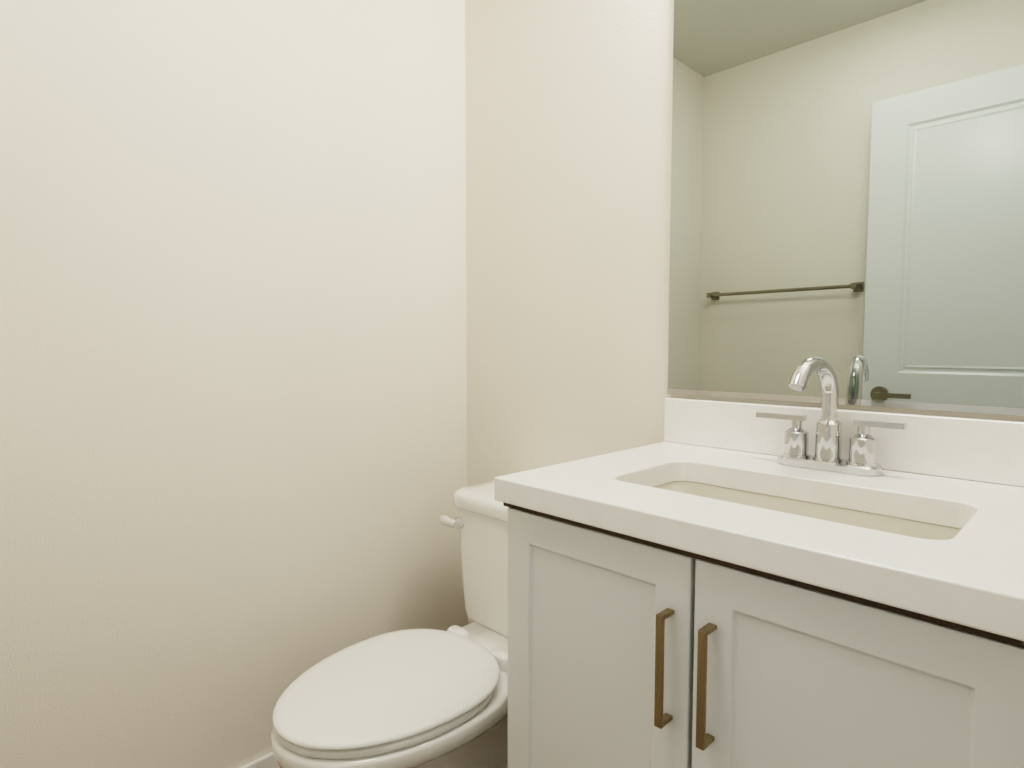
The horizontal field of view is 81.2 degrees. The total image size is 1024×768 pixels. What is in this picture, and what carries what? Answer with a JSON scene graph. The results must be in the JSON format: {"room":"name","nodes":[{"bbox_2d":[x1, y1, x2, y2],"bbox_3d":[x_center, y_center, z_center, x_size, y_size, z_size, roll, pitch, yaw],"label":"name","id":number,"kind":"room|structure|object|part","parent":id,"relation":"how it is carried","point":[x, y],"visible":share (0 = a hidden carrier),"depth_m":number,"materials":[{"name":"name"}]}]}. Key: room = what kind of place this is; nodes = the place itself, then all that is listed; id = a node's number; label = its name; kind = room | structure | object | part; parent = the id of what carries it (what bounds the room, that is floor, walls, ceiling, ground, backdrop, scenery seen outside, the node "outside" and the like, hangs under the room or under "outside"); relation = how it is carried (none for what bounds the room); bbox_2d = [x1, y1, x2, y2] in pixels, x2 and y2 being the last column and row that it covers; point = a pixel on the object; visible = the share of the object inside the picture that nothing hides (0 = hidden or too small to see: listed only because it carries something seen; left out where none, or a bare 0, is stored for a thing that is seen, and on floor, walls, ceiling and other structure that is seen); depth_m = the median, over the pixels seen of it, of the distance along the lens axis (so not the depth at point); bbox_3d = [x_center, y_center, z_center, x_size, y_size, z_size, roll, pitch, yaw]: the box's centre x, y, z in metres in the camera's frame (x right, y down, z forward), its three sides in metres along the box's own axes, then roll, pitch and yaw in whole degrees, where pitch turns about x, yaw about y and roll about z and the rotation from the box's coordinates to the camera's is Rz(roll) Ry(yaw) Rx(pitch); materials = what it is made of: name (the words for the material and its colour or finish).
{"room":"bathroom","nodes":[
{"label":"bathroom","id":0,"kind":"room"},
{"bbox_2d":[0,0,467,767],"bbox_3d":[-0.723,-0.187,1.406,1.724,2.400,0.100,-4,5,-45],"label":"wall","id":1,"kind":"structure","parent":0,"point":[232,374],"depth_m":1.39,"materials":[{"name":"paint"}]},
{"bbox_2d":[239,752,279,767],"bbox_3d":[-0.672,0.975,1.449,1.494,0.075,0.015,-4,5,-45],"label":"baseboard","id":2,"kind":"structure","parent":1,"relation":"attached to","point":[268,760],"depth_m":1.48,"materials":[{"name":"white paint"}]},
{"bbox_2d":[465,0,1023,623],"bbox_3d":[0.452,-0.185,1.372,0.100,2.400,1.600,-4,5,-45],"label":"wall","id":3,"kind":"structure","parent":0,"point":[569,124],"depth_m":1.59,"materials":[{"name":"paint"}]},
{"bbox_2d":[667,0,1023,415],"bbox_3d":[0.632,-0.494,1.089,0.008,1.068,0.765,-4,5,-45],"label":"mirror","id":4,"kind":"object","parent":3,"relation":"attached to","point":[847,190],"visible":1,"depth_m":1.10,"materials":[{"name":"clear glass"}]},
{"bbox_3d":[0.109,1.134,0.306,2.700,0.100,2.950,-4,5,-45],"label":"floor","id":5,"kind":"structure","parent":0,"visible":0},
{"bbox_2d":[271,481,508,767],"bbox_3d":[-0.145,0.659,1.363,0.793,0.716,0.458,-4,5,-45],"label":"toilet","id":6,"kind":"object","parent":5,"relation":"on","point":[421,698],"visible":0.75,"depth_m":1.23,"materials":[{"name":"white ceramic"}]},
{"bbox_3d":[-0.246,0.631,1.260,0.502,0.038,0.380,-4,5,-45],"label":"seat","id":7,"kind":"part","parent":6,"relation":"part of","materials":[{"name":"white plastic"}]},
{"bbox_3d":[-0.163,0.373,1.607,0.043,0.035,0.062,-4,5,-45],"label":"lever","id":8,"kind":"part","parent":6,"relation":"part of","materials":[{"name":"white"}]},
{"bbox_3d":[0.059,0.460,1.551,0.222,0.342,0.456,-4,5,-45],"label":"tank","id":9,"kind":"part","parent":6,"relation":"part of","materials":[{"name":"white ceramic"}]},
{"bbox_2d":[495,356,1023,767],"bbox_3d":[0.433,0.500,0.954,0.569,1.084,0.768,-4,5,-45],"label":"bathroom vanity","id":10,"kind":"object","parent":5,"relation":"on","point":[725,584],"visible":0.98,"depth_m":0.81,"materials":[{"name":"white paint"}]},
{"bbox_2d":[495,397,1023,674],"bbox_3d":[0.437,0.132,0.936,0.558,0.142,0.766,-4,5,-45],"label":"countertop","id":11,"kind":"structure","parent":10,"relation":"on","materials":[{"name":"stone"}]},
{"bbox_2d":[755,356,906,476],"bbox_3d":[0.537,0.053,1.052,0.153,0.203,0.248,-4,5,-45],"label":"faucet","id":12,"kind":"object","parent":11,"relation":"on","point":[795,460],"depth_m":1.06,"materials":[{"name":"silver metal"}]}
]}

